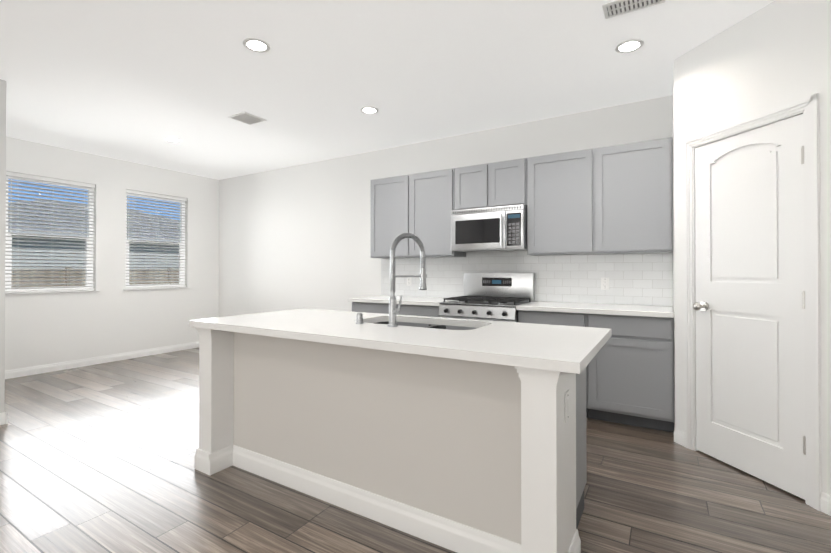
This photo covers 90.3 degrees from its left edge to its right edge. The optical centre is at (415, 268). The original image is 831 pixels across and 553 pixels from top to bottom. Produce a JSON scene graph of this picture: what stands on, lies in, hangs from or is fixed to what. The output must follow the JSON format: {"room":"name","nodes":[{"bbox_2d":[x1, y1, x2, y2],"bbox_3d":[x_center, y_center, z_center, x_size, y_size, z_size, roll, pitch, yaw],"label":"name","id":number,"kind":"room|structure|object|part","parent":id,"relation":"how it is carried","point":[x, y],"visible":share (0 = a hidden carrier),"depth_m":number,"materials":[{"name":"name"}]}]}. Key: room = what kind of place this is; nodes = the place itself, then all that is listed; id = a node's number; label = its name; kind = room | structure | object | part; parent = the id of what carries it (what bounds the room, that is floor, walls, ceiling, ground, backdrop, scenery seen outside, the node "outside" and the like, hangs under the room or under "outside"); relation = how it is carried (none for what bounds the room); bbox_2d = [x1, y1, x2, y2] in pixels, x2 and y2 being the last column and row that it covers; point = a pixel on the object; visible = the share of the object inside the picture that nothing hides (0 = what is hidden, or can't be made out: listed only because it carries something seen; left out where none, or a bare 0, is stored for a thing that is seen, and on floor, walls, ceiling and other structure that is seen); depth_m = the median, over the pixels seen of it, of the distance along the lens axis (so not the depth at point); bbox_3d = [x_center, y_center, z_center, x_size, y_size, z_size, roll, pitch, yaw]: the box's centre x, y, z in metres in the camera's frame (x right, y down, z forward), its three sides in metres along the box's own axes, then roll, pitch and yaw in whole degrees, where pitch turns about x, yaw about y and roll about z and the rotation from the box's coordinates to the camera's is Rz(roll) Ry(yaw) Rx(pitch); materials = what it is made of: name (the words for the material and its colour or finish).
{"room":"kitchen","nodes":[
{"label":"kitchen","id":0,"kind":"room"},
{"bbox_2d":[0,79,6,412],"bbox_3d":[-4.601,-0.142,1.221,0.120,2.740,4.930,0,0,31],"label":"wall","id":1,"kind":"structure","parent":0,"point":[3,86],"depth_m":3.28,"materials":[{"name":"white paint"}]},
{"bbox_2d":[0,412,7,424],"bbox_3d":[-4.535,1.180,1.190,0.017,0.095,4.926,0,0,31],"label":"baseboard","id":2,"kind":"structure","parent":1,"relation":"attached to","point":[3,416],"depth_m":3.28,"materials":[{"name":"white wood"}]},
{"bbox_2d":[5,136,218,370],"bbox_3d":[-4.167,-0.115,5.563,0.150,2.740,3.190,0,0,31],"label":"wall","id":3,"kind":"structure","parent":0,"point":[111,316],"depth_m":5.56,"materials":[{"name":"white paint"}]},
{"bbox_2d":[5,179,93,292],"bbox_3d":[-4.489,-0.398,5.082,0.060,1.400,0.870,0,0,31],"label":"window","id":4,"kind":"structure","parent":3,"relation":"in","point":[8,264],"depth_m":5.09,"materials":[{"name":"white plastic"}]},
{"bbox_2d":[5,171,94,292],"bbox_3d":[-4.446,-0.408,5.056,0.066,1.375,0.862,0,0,31],"label":"window blind","id":5,"kind":"object","parent":4,"relation":"attached to","point":[43,180],"visible":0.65,"depth_m":5.02,"materials":[{"name":"white plastic"}]},
{"bbox_2d":[5,290,98,294],"bbox_3d":[-4.422,0.293,5.037,0.105,0.018,0.930,0,0,31],"label":"window sill","id":6,"kind":"structure","parent":3,"relation":"attached to","point":[51,292],"depth_m":5.02,"materials":[{"name":"white"}]},
{"bbox_2d":[5,341,198,378],"bbox_3d":[-4.079,1.208,5.544,0.013,0.095,3.050,0,0,31],"label":"baseboard","id":7,"kind":"structure","parent":3,"relation":"attached to","point":[26,371],"depth_m":5.37,"materials":[{"name":"white wood"}]},
{"bbox_2d":[126,195,184,288],"bbox_3d":[-3.860,-0.391,6.121,0.060,1.400,0.860,0,0,31],"label":"window","id":8,"kind":"structure","parent":3,"relation":"in","point":[160,254],"depth_m":6.32,"materials":[{"name":"white plastic"}]},
{"bbox_2d":[126,189,186,288],"bbox_3d":[-3.817,-0.402,6.095,0.066,1.375,0.852,0,0,31],"label":"window blind","id":9,"kind":"object","parent":8,"relation":"attached to","point":[164,198],"visible":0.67,"depth_m":6.06,"materials":[{"name":"white plastic"}]},
{"bbox_2d":[123,287,189,290],"bbox_3d":[-3.793,0.300,6.077,0.105,0.018,0.920,0,0,31],"label":"window sill","id":10,"kind":"structure","parent":3,"relation":"attached to","point":[156,288],"depth_m":5.99,"materials":[{"name":"white wood"}]},
{"bbox_2d":[0,0,774,179],"bbox_3d":[-2.114,-1.540,1.520,7.856,0.060,8.240,0,0,31],"label":"ceiling","id":11,"kind":"structure","parent":0,"point":[137,81],"depth_m":3.13,"materials":[{"name":"white paint"}]},
{"bbox_2d":[228,111,266,124],"bbox_3d":[-1.675,-1.488,4.117,0.260,0.011,0.260,0,0,31],"label":"ceiling vent","id":12,"kind":"object","parent":11,"relation":"in","point":[247,118],"visible":1,"depth_m":4.10,"materials":[{"name":"white metal"}]},
{"bbox_2d":[243,38,270,52],"bbox_3d":[-1.069,-1.499,2.781,0.176,0.006,0.176,0,0,31],"label":"recessed light","id":13,"kind":"object","parent":11,"relation":"in","point":[256,45],"visible":1,"depth_m":2.78,"materials":[{"name":"white"}]},
{"bbox_2d":[360,106,378,113],"bbox_3d":[-0.436,-1.492,3.906,0.176,0.006,0.176,0,0,31],"label":"recessed light","id":14,"kind":"object","parent":11,"relation":"in","point":[369,110],"visible":1,"depth_m":3.90,"materials":[{"name":"white"}]},
{"bbox_2d":[615,39,643,53],"bbox_3d":[1.444,-1.499,2.792,0.176,0.006,0.176,0,0,31],"label":"recessed light","id":15,"kind":"object","parent":11,"relation":"in","point":[628,46],"visible":1,"depth_m":2.79,"materials":[{"name":"white"}]},
{"bbox_2d":[602,0,665,19],"bbox_3d":[1.238,-1.499,2.344,0.310,0.011,0.150,0,0,31],"label":"ceiling vent","id":16,"kind":"object","parent":11,"relation":"in","point":[616,8],"visible":1,"depth_m":2.36,"materials":[{"name":"white metal"}]},
{"bbox_2d":[0,348,830,552],"bbox_3d":[-2.114,1.260,1.502,7.856,0.060,8.240,0,0,31],"label":"floor","id":17,"kind":"structure","parent":0,"point":[97,458],"depth_m":2.25,"materials":[{"name":"brown wood"}]},
{"bbox_2d":[348,301,399,314],"bbox_3d":[-0.294,0.812,4.722,0.643,0.876,0.610,0,0,31],"label":"base cabinet","id":18,"kind":"object","parent":17,"relation":"on","point":[357,306],"depth_m":4.49,"materials":[{"name":"grey wood"}]},
{"bbox_2d":[194,329,593,552],"bbox_3d":[-0.187,0.797,2.390,2.176,0.876,0.944,0,0,31],"label":"kitchen island","id":19,"kind":"object","parent":17,"relation":"on","point":[457,435],"depth_m":1.96,"materials":[{"name":"white"}]},
{"bbox_3d":[-0.326,1.174,2.157,2.176,0.120,0.406,0,0,31],"label":"moulding","id":20,"kind":"part","parent":19,"relation":"part of","materials":[{"name":"white wood"}]},
{"bbox_2d":[189,309,611,376],"bbox_3d":[-0.181,0.339,2.364,2.270,0.038,0.945,0,0,31],"label":"island countertop","id":21,"kind":"structure","parent":19,"relation":"on","point":[551,348],"depth_m":1.98,"materials":[{"name":"white stone"}]},
{"bbox_2d":[385,233,426,324],"bbox_3d":[-0.052,0.060,2.323,0.125,0.519,0.248,0,0,31],"label":"faucet","id":22,"kind":"object","parent":21,"relation":"on","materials":[{"name":"silver metal"}]},
{"bbox_2d":[377,317,480,328],"bbox_3d":[0.036,0.458,2.466,0.845,0.223,0.465,0,0,31],"label":"sink","id":23,"kind":"object","parent":21,"relation":"in","point":[428,324],"depth_m":2.61,"materials":[{"name":"silver metal"}]},
{"bbox_2d":[400,305,439,316],"bbox_3d":[0.131,0.811,4.465,0.641,0.876,0.610,0,0,31],"label":"base cabinet","id":24,"kind":"object","parent":17,"relation":"on","point":[414,310],"depth_m":4.16,"materials":[{"name":"grey wood"}]},
{"bbox_2d":[348,297,454,304],"bbox_3d":[-0.100,0.353,4.579,1.154,0.038,0.637,0,0,31],"label":"countertop","id":25,"kind":"structure","parent":24,"relation":"on","point":[371,300],"depth_m":4.40,"materials":[{"name":"white stone"}]},
{"bbox_2d":[439,273,534,321],"bbox_3d":[0.699,0.646,4.048,0.752,1.200,0.715,0,0,31],"label":"range","id":26,"kind":"object","parent":17,"relation":"on","point":[494,296],"visible":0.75,"depth_m":4.11,"materials":[{"name":"silver metal"}]},
{"bbox_2d":[516,309,599,419],"bbox_3d":[1.333,0.806,3.738,0.641,0.876,0.610,0,0,31],"label":"base cabinet","id":27,"kind":"object","parent":17,"relation":"on","point":[566,319],"depth_m":3.37,"materials":[{"name":"grey wood"}]},
{"bbox_2d":[600,313,673,431],"bbox_3d":[1.771,0.804,3.473,0.674,0.876,0.610,0,0,31],"label":"base cabinet","id":28,"kind":"object","parent":17,"relation":"on","point":[637,361],"depth_m":3.17,"materials":[{"name":"grey wood"}]},
{"bbox_2d":[516,301,673,316],"bbox_3d":[1.546,0.347,3.584,1.172,0.038,0.637,0,0,31],"label":"countertop","id":29,"kind":"structure","parent":28,"relation":"on","point":[536,306],"depth_m":3.44,"materials":[{"name":"white stone"}]},
{"bbox_2d":[219,95,671,316],"bbox_3d":[-0.013,-0.118,4.985,7.856,2.740,0.120,0,0,31],"label":"wall","id":30,"kind":"structure","parent":0,"point":[295,237],"depth_m":5.57,"materials":[{"name":"white paint"}]},
{"bbox_2d":[371,174,427,260],"bbox_3d":[-0.191,-0.580,4.832,0.614,0.918,0.330,0,0,31],"label":"upper cabinet","id":31,"kind":"object","parent":30,"relation":"attached to","point":[393,199],"depth_m":4.70,"materials":[{"name":"grey wood"}]},
{"bbox_2d":[416,169,467,260],"bbox_3d":[0.215,-0.582,4.587,0.614,0.918,0.330,0,0,31],"label":"upper cabinet","id":32,"kind":"object","parent":30,"relation":"attached to","point":[433,188],"depth_m":4.41,"materials":[{"name":"grey wood"}]},
{"bbox_2d":[452,162,495,209],"bbox_3d":[0.673,-0.818,4.311,0.448,0.448,0.330,0,0,31],"label":"upper cabinet","id":33,"kind":"object","parent":30,"relation":"attached to","point":[474,186],"depth_m":4.17,"materials":[{"name":"grey wood"}]},
{"bbox_2d":[451,204,526,251],"bbox_3d":[0.766,-0.383,4.167,0.752,0.416,0.453,0,0,31],"label":"microwave","id":34,"kind":"object","parent":33,"relation":"attached to","point":[494,229],"visible":1,"depth_m":3.99,"materials":[{"name":"silver metal"}]},
{"bbox_2d":[496,158,527,206],"bbox_3d":[0.936,-0.819,4.152,0.448,0.448,0.330,0,0,31],"label":"upper cabinet","id":35,"kind":"object","parent":30,"relation":"attached to","point":[511,175],"depth_m":3.97,"materials":[{"name":"grey wood"}]},
{"bbox_2d":[381,251,672,305],"bbox_3d":[0.895,0.235,4.357,3.088,0.825,0.010,0,0,31],"label":"backsplash","id":36,"kind":"structure","parent":30,"relation":"attached to","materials":[{"name":"tile"}]},
{"bbox_2d":[407,277,411,285],"bbox_3d":[-0.076,0.151,4.934,0.070,0.114,0.009,0,0,31],"label":"outlet","id":37,"kind":"object","parent":36,"relation":"attached to","point":[409,281],"visible":0.92,"depth_m":4.93,"materials":[{"name":"white plastic"}]},
{"bbox_2d":[601,278,608,289],"bbox_3d":[1.755,0.144,3.827,0.070,0.114,0.009,0,0,31],"label":"outlet","id":38,"kind":"object","parent":36,"relation":"attached to","point":[604,283],"visible":1,"depth_m":3.82,"materials":[{"name":"white plastic"}]},
{"bbox_2d":[524,147,603,256],"bbox_3d":[1.411,-0.586,3.863,0.654,0.918,0.330,0,0,31],"label":"upper cabinet","id":39,"kind":"object","parent":30,"relation":"attached to","point":[587,209],"depth_m":3.72,"materials":[{"name":"grey wood"}]},
{"bbox_2d":[604,137,672,256],"bbox_3d":[1.851,-0.588,3.597,0.655,0.918,0.330,0,0,31],"label":"upper cabinet","id":40,"kind":"object","parent":30,"relation":"attached to","point":[638,176],"depth_m":3.42,"materials":[{"name":"grey wood"}]},
{"bbox_2d":[672,64,674,428],"bbox_3d":[2.091,-0.129,3.234,0.120,2.740,0.700,0,0,31],"label":"wall","id":41,"kind":"structure","parent":0,"point":[673,233],"depth_m":3.15,"materials":[{"name":"white paint"}]},
{"bbox_2d":[674,0,830,495],"bbox_3d":[2.115,-0.136,2.174,0.120,2.740,1.660,0,0,-14],"label":"wall","id":42,"kind":"structure","parent":0,"point":[773,54],"depth_m":2.38,"materials":[{"name":"white paint"}]},
{"bbox_2d":[695,114,805,499],"bbox_3d":[1.991,0.203,2.490,0.048,2.042,0.656,0,0,-14],"label":"pantry door","id":43,"kind":"structure","parent":42,"relation":"in","point":[749,280],"depth_m":2.44,"materials":[{"name":"white wood"}]},
{"bbox_2d":[693,301,708,310],"bbox_3d":[1.879,0.253,2.735,0.078,0.066,0.066,0,0,-14],"label":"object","id":44,"kind":"structure","parent":43,"relation":"attached to","point":[702,306],"depth_m":2.73,"materials":[{"name":"silver metal"}]},
{"bbox_3d":[2.050,0.167,2.179,0.013,1.625,0.024,0,0,-14],"label":"pantry door hinges","id":45,"kind":"part","parent":43,"relation":"part of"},
{"bbox_2d":[674,428,830,515],"bbox_3d":[2.043,1.187,2.179,0.013,0.095,1.600,0,0,-14],"label":"baseboard","id":46,"kind":"structure","parent":42,"relation":"attached to","point":[825,502],"depth_m":2.09,"materials":[{"name":"white wood"}]},
{"bbox_2d":[683,93,821,510],"bbox_3d":[2.024,0.172,2.505,0.139,2.127,0.788,0,0,-14],"label":"door frame","id":47,"kind":"structure","parent":42,"relation":"attached to","point":[807,107],"depth_m":2.16,"materials":[{"name":"white wood"}]},
{"label":"outside","id":48,"kind":"structure","parent":0,"visible":0},
{"bbox_3d":[-30.515,1.894,23.347,63.340,0.050,100.000,0,0,31],"label":"ground","id":49,"kind":"structure","parent":48,"visible":0},
{"bbox_2d":[8,200,179,268],"bbox_3d":[-14.847,-0.536,18.680,11.900,4.750,14.700,0,0,31],"label":"house","id":50,"kind":"structure","parent":49,"relation":"on","point":[23,257],"depth_m":14.61,"materials":[{"name":"grey"}]},
{"bbox_2d":[11,268,178,287],"bbox_3d":[-8.382,0.884,9.970,0.110,1.800,80.000,0,0,31],"label":"fence","id":51,"kind":"object","parent":49,"relation":"on","point":[39,275],"depth_m":9.95,"materials":[{"name":"wood"}]}
]}

